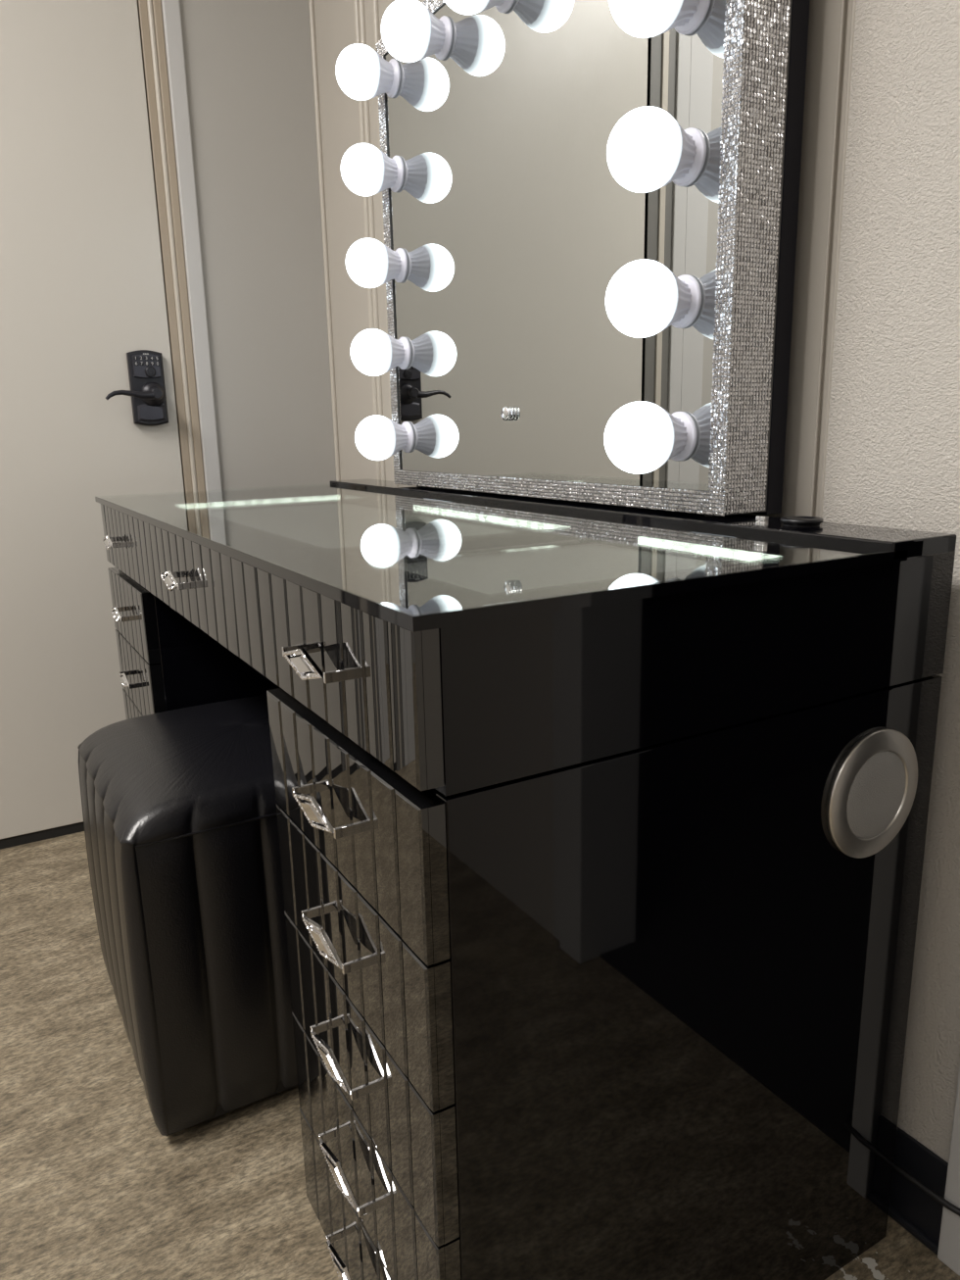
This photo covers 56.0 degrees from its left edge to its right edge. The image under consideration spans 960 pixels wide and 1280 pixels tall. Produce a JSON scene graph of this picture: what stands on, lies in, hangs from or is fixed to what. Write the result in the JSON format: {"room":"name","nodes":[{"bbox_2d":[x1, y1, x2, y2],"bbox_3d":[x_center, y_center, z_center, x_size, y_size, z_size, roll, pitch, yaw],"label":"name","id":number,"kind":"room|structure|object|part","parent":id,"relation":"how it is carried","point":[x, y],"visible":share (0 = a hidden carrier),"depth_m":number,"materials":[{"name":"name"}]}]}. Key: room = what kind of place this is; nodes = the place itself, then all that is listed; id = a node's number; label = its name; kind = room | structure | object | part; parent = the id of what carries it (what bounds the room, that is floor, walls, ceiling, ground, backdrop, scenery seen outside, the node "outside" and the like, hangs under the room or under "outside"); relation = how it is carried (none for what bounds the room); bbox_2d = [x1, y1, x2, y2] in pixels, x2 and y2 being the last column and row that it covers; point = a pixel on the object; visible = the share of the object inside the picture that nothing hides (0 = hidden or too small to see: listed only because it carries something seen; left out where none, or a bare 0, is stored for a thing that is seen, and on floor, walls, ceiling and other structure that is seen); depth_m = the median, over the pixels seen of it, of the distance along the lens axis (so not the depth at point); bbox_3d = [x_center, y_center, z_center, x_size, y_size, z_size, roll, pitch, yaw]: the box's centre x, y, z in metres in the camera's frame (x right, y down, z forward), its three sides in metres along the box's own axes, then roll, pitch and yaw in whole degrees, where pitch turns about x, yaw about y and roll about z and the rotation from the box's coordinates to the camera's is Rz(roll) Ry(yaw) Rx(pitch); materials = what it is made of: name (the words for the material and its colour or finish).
{"room":"backstage room","nodes":[
{"label":"backstage room","id":0,"kind":"room"},
{"bbox_2d":[161,0,336,489],"bbox_3d":[-1.814,-0.697,1.369,3.305,2.600,0.100,-9,15,-29],"label":"wall","id":1,"kind":"structure","parent":0,"point":[249,63],"depth_m":2.05,"materials":[{"name":"grey paint"}]},
{"bbox_2d":[0,821,84,849],"bbox_3d":[-1.046,0.441,2.086,0.834,0.022,0.094,-9,15,-29],"label":"trim","id":2,"kind":"structure","parent":1,"relation":"attached to","point":[50,833],"depth_m":2.06,"materials":[{"name":"black"}]},
{"bbox_2d":[0,0,184,838],"bbox_3d":[-1.037,-0.550,1.794,0.832,2.036,0.111,-9,15,-29],"label":"door","id":3,"kind":"structure","parent":1,"relation":"in","point":[88,408],"depth_m":1.92,"materials":[{"name":"grey paint"}]},
{"bbox_3d":[-0.741,-0.530,1.942,0.131,0.052,0.054,-9,15,-29],"label":"lever","id":4,"kind":"part","parent":3,"relation":"part of","materials":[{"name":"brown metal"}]},
{"bbox_3d":[-0.724,-0.500,1.986,0.056,0.039,0.004,-9,15,-29],"label":"panel","id":5,"kind":"part","parent":3,"relation":"part of","materials":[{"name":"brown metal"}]},
{"bbox_2d":[137,0,205,491],"bbox_3d":[-1.047,-0.566,1.850,0.886,2.090,0.091,-9,15,-29],"label":"trim","id":6,"kind":"structure","parent":1,"relation":"attached to","point":[142,7],"depth_m":1.96,"materials":[{"name":"beige paint"}]},
{"bbox_2d":[161,0,221,490],"bbox_3d":[-1.106,-0.578,1.755,1.148,2.160,0.012,-9,15,-29],"label":"trim","id":7,"kind":"structure","parent":1,"relation":"attached to","point":[172,16],"depth_m":1.97,"materials":[{"name":"grey paint"}]},
{"bbox_2d":[0,831,959,1279],"bbox_3d":[-0.019,0.911,0.162,5.000,0.050,4.550,-9,15,-29],"label":"floor","id":8,"kind":"structure","parent":0,"point":[91,1188],"depth_m":1.16,"materials":[{"name":"carpet"}]},
{"bbox_2d":[77,694,297,1135],"bbox_3d":[-0.341,0.357,1.372,0.426,0.484,0.427,-9,15,-29],"label":"ottoman","id":9,"kind":"object","parent":8,"relation":"on","point":[179,814],"visible":0.51,"depth_m":1.15,"materials":[{"name":"black leather"}]},
{"bbox_3d":[-0.341,0.373,1.376,0.426,0.411,0.427,-9,15,-29],"label":"panel","id":10,"kind":"part","parent":9,"relation":"part of","materials":[{"name":"black leather"}]},
{"bbox_3d":[-0.337,0.536,1.414,0.388,0.084,0.393,-9,15,-29],"label":"board","id":11,"kind":"part","parent":9,"relation":"part of","materials":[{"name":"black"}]},
{"bbox_2d":[95,478,956,1279],"bbox_3d":[-0.134,0.200,1.342,0.579,0.794,1.346,-9,15,-29],"label":"vanity desk","id":12,"kind":"object","parent":8,"relation":"on","point":[602,828],"visible":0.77,"depth_m":0.76,"materials":[{"name":"black glass"}]},
{"bbox_3d":[-0.630,-0.168,1.548,0.021,0.026,0.100,-9,15,-29],"label":"handle","id":13,"kind":"part","parent":12,"relation":"part of","materials":[{"name":"silver metal"}]},
{"bbox_3d":[-0.614,-0.172,1.556,0.019,0.109,0.336,-9,15,-29],"label":"drawer","id":14,"kind":"part","parent":12,"relation":"part of","materials":[{"name":"black mirror"}]},
{"bbox_3d":[-0.627,-0.045,1.577,0.021,0.026,0.100,-9,15,-29],"label":"handle","id":15,"kind":"part","parent":12,"relation":"part of","materials":[{"name":"silver metal"}]},
{"bbox_3d":[-0.624,0.070,1.604,0.021,0.026,0.100,-9,15,-29],"label":"handle","id":16,"kind":"part","parent":12,"relation":"part of","materials":[{"name":"silver metal"}]},
{"bbox_3d":[-0.606,0.181,1.639,0.019,0.116,0.336,-9,15,-29],"label":"drawer","id":17,"kind":"part","parent":12,"relation":"part of","materials":[{"name":"black mirror"}]},
{"bbox_3d":[-0.611,-0.050,1.585,0.019,0.116,0.336,-9,15,-29],"label":"drawer","id":18,"kind":"part","parent":12,"relation":"part of","materials":[{"name":"black mirror"}]},
{"bbox_3d":[-0.609,0.066,1.612,0.019,0.116,0.336,-9,15,-29],"label":"drawer","id":19,"kind":"part","parent":12,"relation":"part of","materials":[{"name":"black mirror"}]},
{"bbox_3d":[-0.382,-0.075,1.132,0.021,0.026,0.100,-9,15,-29],"label":"handle","id":20,"kind":"part","parent":12,"relation":"part of","materials":[{"name":"silver metal"}]},
{"bbox_3d":[-0.366,-0.079,1.141,0.019,0.109,0.645,-9,15,-29],"label":"drawer","id":21,"kind":"part","parent":12,"relation":"part of","materials":[{"name":"black mirror"}]},
{"bbox_3d":[-0.133,0.018,0.717,0.021,0.026,0.100,-9,15,-29],"label":"handle","id":22,"kind":"part","parent":12,"relation":"part of","materials":[{"name":"silver metal"}]},
{"bbox_3d":[-0.131,0.140,0.746,0.021,0.026,0.100,-9,15,-29],"label":"handle","id":23,"kind":"part","parent":12,"relation":"part of","materials":[{"name":"silver metal"}]},
{"bbox_3d":[-0.128,0.256,0.773,0.021,0.026,0.100,-9,15,-29],"label":"handle","id":24,"kind":"part","parent":12,"relation":"part of","materials":[{"name":"silver metal"}]},
{"bbox_3d":[-0.120,0.602,0.856,0.021,0.026,0.100,-9,15,-29],"label":"handle","id":25,"kind":"part","parent":12,"relation":"part of","materials":[{"name":"silver metal"}]},
{"bbox_3d":[-0.126,0.371,0.801,0.021,0.026,0.100,-9,15,-29],"label":"handle","id":26,"kind":"part","parent":12,"relation":"part of","materials":[{"name":"silver metal"}]},
{"bbox_3d":[-0.105,0.597,0.864,0.019,0.116,0.336,-9,15,-29],"label":"drawer","id":27,"kind":"part","parent":12,"relation":"part of","materials":[{"name":"black mirror"}]},
{"bbox_3d":[-0.123,0.486,0.828,0.021,0.026,0.100,-9,15,-29],"label":"handle","id":28,"kind":"part","parent":12,"relation":"part of","materials":[{"name":"silver metal"}]},
{"bbox_3d":[-0.118,0.014,0.726,0.019,0.109,0.336,-9,15,-29],"label":"drawer","id":29,"kind":"part","parent":12,"relation":"part of","materials":[{"name":"black mirror"}]},
{"bbox_3d":[-0.115,0.136,0.754,0.019,0.116,0.336,-9,15,-29],"label":"drawer","id":30,"kind":"part","parent":12,"relation":"part of","materials":[{"name":"black mirror"}]},
{"bbox_3d":[-0.113,0.251,0.782,0.019,0.116,0.336,-9,15,-29],"label":"drawer","id":31,"kind":"part","parent":12,"relation":"part of","materials":[{"name":"black mirror"}]},
{"bbox_3d":[-0.110,0.367,0.809,0.019,0.116,0.336,-9,15,-29],"label":"drawer","id":32,"kind":"part","parent":12,"relation":"part of","materials":[{"name":"black mirror"}]},
{"bbox_3d":[-0.107,0.482,0.837,0.019,0.116,0.336,-9,15,-29],"label":"drawer","id":33,"kind":"part","parent":12,"relation":"part of","materials":[{"name":"black mirror"}]},
{"bbox_2d":[336,0,810,516],"bbox_3d":[0.042,-0.567,1.247,0.186,0.734,0.843,-9,15,-29],"label":"vanity mirror","id":34,"kind":"object","parent":12,"relation":"on","point":[586,260],"visible":1,"depth_m":1.12,"materials":[{"name":"silver metal"}]},
{"bbox_3d":[-0.202,-0.915,1.453,0.060,0.078,0.078,-9,15,-29],"label":"light bulb","id":35,"kind":"part","parent":34,"relation":"part of","materials":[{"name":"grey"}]},
{"bbox_3d":[-0.199,-0.775,1.486,0.060,0.078,0.078,-9,15,-29],"label":"light bulb","id":36,"kind":"part","parent":34,"relation":"part of","materials":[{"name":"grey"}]},
{"bbox_3d":[-0.195,-0.635,1.519,0.060,0.078,0.078,-9,15,-29],"label":"light bulb","id":37,"kind":"part","parent":34,"relation":"part of","materials":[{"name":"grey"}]},
{"bbox_3d":[-0.192,-0.495,1.552,0.060,0.078,0.078,-9,15,-29],"label":"light bulb","id":38,"kind":"part","parent":34,"relation":"part of","materials":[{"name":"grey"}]},
{"bbox_3d":[-0.189,-0.354,1.585,0.060,0.078,0.078,-9,15,-29],"label":"light bulb","id":39,"kind":"part","parent":34,"relation":"part of","materials":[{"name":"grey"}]},
{"bbox_2d":[372,50,400,98],"bbox_3d":[-0.159,-0.921,1.476,0.040,0.067,0.067,-9,15,-29],"label":"socket","id":40,"kind":"object","parent":34,"relation":"attached to","point":[386,78],"depth_m":1.46,"materials":[{"name":"white plastic"}]},
{"bbox_2d":[378,149,404,193],"bbox_3d":[-0.156,-0.781,1.510,0.040,0.067,0.067,-9,15,-29],"label":"socket","id":41,"kind":"object","parent":34,"relation":"attached to","point":[391,163],"depth_m":1.50,"materials":[{"name":"white plastic"}]},
{"bbox_2d":[381,244,407,285],"bbox_3d":[-0.153,-0.641,1.543,0.040,0.067,0.067,-9,15,-29],"label":"socket","id":42,"kind":"object","parent":34,"relation":"attached to","point":[394,257],"depth_m":1.53,"materials":[{"name":"white plastic"}]},
{"bbox_2d":[388,334,411,371],"bbox_3d":[-0.150,-0.501,1.576,0.040,0.067,0.067,-9,15,-29],"label":"socket","id":43,"kind":"object","parent":34,"relation":"attached to","point":[399,345],"depth_m":1.56,"materials":[{"name":"white plastic"}]},
{"bbox_2d":[389,418,414,455],"bbox_3d":[-0.146,-0.361,1.609,0.040,0.067,0.067,-9,15,-29],"label":"socket","id":44,"kind":"object","parent":34,"relation":"attached to","point":[401,430],"depth_m":1.59,"materials":[{"name":"white plastic"}]},
{"bbox_3d":[-0.112,-0.881,1.303,0.060,0.078,0.078,-9,15,-29],"label":"light bulb","id":45,"kind":"part","parent":34,"relation":"part of","materials":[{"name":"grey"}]},
{"bbox_2d":[421,8,452,59],"bbox_3d":[-0.070,-0.888,1.327,0.040,0.067,0.067,-9,15,-29],"label":"socket","id":46,"kind":"object","parent":34,"relation":"attached to","point":[437,40],"depth_m":1.31,"materials":[{"name":"white plastic"}]},
{"bbox_3d":[-0.023,-0.848,1.154,0.060,0.078,0.078,-9,15,-29],"label":"light bulb","id":47,"kind":"part","parent":34,"relation":"part of","materials":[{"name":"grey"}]},
{"bbox_2d":[480,0,514,12],"bbox_3d":[0.019,-0.855,1.178,0.040,0.067,0.067,-9,15,-29],"label":"socket","id":48,"kind":"object","parent":34,"relation":"attached to","point":[495,6],"depth_m":1.18,"materials":[{"name":"white plastic"}]},
{"bbox_3d":[0.040,-0.330,1.316,0.011,0.020,0.020,-9,15,-29],"label":"dimmer knob","id":49,"kind":"part","parent":34,"relation":"part of","materials":[{"name":"silver metal"}]},
{"bbox_2d":[384,0,727,491],"bbox_3d":[0.049,-0.569,1.250,0.004,0.695,0.802,-9,15,-29],"label":"mirror glass","id":50,"kind":"object","parent":34,"relation":"attached to","point":[509,224],"depth_m":1.19,"materials":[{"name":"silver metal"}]},
{"bbox_3d":[0.168,-0.221,0.988,0.060,0.078,0.078,-9,15,-29],"label":"light bulb","id":51,"kind":"part","parent":34,"relation":"part of","materials":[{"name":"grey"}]},
{"bbox_3d":[0.165,-0.361,0.955,0.060,0.078,0.078,-9,15,-29],"label":"light bulb","id":52,"kind":"part","parent":34,"relation":"part of","materials":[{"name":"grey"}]},
{"bbox_3d":[0.162,-0.501,0.922,0.060,0.078,0.078,-9,15,-29],"label":"light bulb","id":53,"kind":"part","parent":34,"relation":"part of","materials":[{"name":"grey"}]},
{"bbox_3d":[0.158,-0.641,0.889,0.060,0.078,0.078,-9,15,-29],"label":"light bulb","id":54,"kind":"part","parent":34,"relation":"part of","materials":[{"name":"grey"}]},
{"bbox_2d":[663,408,697,464],"bbox_3d":[0.210,-0.228,1.012,0.040,0.067,0.067,-9,15,-29],"label":"socket","id":55,"kind":"object","parent":34,"relation":"attached to","point":[682,423],"depth_m":1.00,"materials":[{"name":"white plastic"}]},
{"bbox_2d":[661,269,701,331],"bbox_3d":[0.207,-0.368,0.979,0.040,0.067,0.067,-9,15,-29],"label":"socket","id":56,"kind":"object","parent":34,"relation":"attached to","point":[685,313],"depth_m":0.97,"materials":[{"name":"white plastic"}]},
{"bbox_2d":[663,120,706,186],"bbox_3d":[0.204,-0.508,0.946,0.040,0.067,0.067,-9,15,-29],"label":"socket","id":57,"kind":"object","parent":34,"relation":"attached to","point":[688,168],"depth_m":0.93,"materials":[{"name":"white plastic"}]},
{"bbox_2d":[660,0,710,35],"bbox_3d":[0.201,-0.648,0.913,0.040,0.067,0.067,-9,15,-29],"label":"socket","id":58,"kind":"object","parent":34,"relation":"attached to","point":[687,17],"depth_m":0.91,"materials":[{"name":"white plastic"}]},
{"bbox_3d":[0.112,-0.577,1.286,0.024,0.731,0.841,-9,15,-29],"label":"panel","id":59,"kind":"part","parent":34,"relation":"part of","materials":[{"name":"black"}]},
{"bbox_2d":[755,515,769,527],"bbox_3d":[0.283,-0.119,0.906,0.006,0.010,0.012,-9,15,-29],"label":"clip","id":60,"kind":"object","parent":12,"relation":"on","point":[762,520],"visible":1,"depth_m":0.90,"materials":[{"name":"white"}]},
{"bbox_2d":[781,515,824,527],"bbox_3d":[0.325,-0.120,0.912,0.041,0.007,0.041,-9,15,-29],"label":"grommet","id":61,"kind":"object","parent":12,"relation":"on","point":[797,520],"visible":1,"depth_m":0.90,"materials":[{"name":"black plastic"}]},
{"bbox_2d":[847,750,906,837],"bbox_3d":[0.368,0.143,0.838,0.085,0.085,0.003,-9,15,-29],"label":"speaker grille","id":62,"kind":"object","parent":12,"relation":"attached to","point":[876,779],"depth_m":0.84,"materials":[{"name":"grey metal"}]},
{"bbox_2d":[892,1162,959,1216],"bbox_3d":[0.541,0.619,1.049,0.600,0.084,0.206,5,15,26],"label":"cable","id":63,"kind":"object","parent":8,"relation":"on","point":[898,1168],"visible":0.26,"depth_m":0.98,"materials":[{"name":"black rubber"}]},
{"bbox_2d":[313,0,959,1162],"bbox_3d":[0.773,-0.506,0.319,0.109,2.600,4.550,-9,15,-29],"label":"wall","id":64,"kind":"structure","parent":0,"point":[893,459],"depth_m":0.93,"materials":[{"name":"beige paint"}]},
{"bbox_2d":[308,0,341,480],"bbox_3d":[-0.363,-0.908,2.125,0.012,2.600,0.012,-9,15,-29],"label":"trim","id":65,"kind":"structure","parent":64,"relation":"attached to","point":[311,2],"depth_m":2.11,"materials":[{"name":"beige paint"}]},
{"bbox_2d":[353,0,394,481],"bbox_3d":[-0.216,-0.854,1.882,0.015,2.600,0.104,-9,15,-29],"label":"trim","id":66,"kind":"structure","parent":64,"relation":"attached to","point":[359,5],"depth_m":1.89,"materials":[{"name":"beige paint"}]},
{"bbox_2d":[809,0,856,517],"bbox_3d":[0.412,-0.640,0.921,0.110,2.600,0.018,-9,15,-29],"label":"trim","id":67,"kind":"structure","parent":64,"relation":"attached to","point":[852,4],"depth_m":0.95,"materials":[{"name":"beige paint"}]},
{"bbox_2d":[888,1127,948,1254],"bbox_3d":[0.344,0.561,1.252,0.012,0.113,0.645,-9,15,-29],"label":"baseboard","id":68,"kind":"structure","parent":64,"relation":"attached to","point":[911,1207],"depth_m":1.01,"materials":[{"name":"black rubber"}]},
{"bbox_2d":[937,1065,959,1276],"bbox_3d":[0.696,-0.319,0.492,0.123,2.160,0.660,-9,15,-29],"label":"door frame","id":69,"kind":"structure","parent":64,"relation":"attached to","point":[949,1253],"depth_m":0.96,"materials":[{"name":"grey paint"}]}
]}

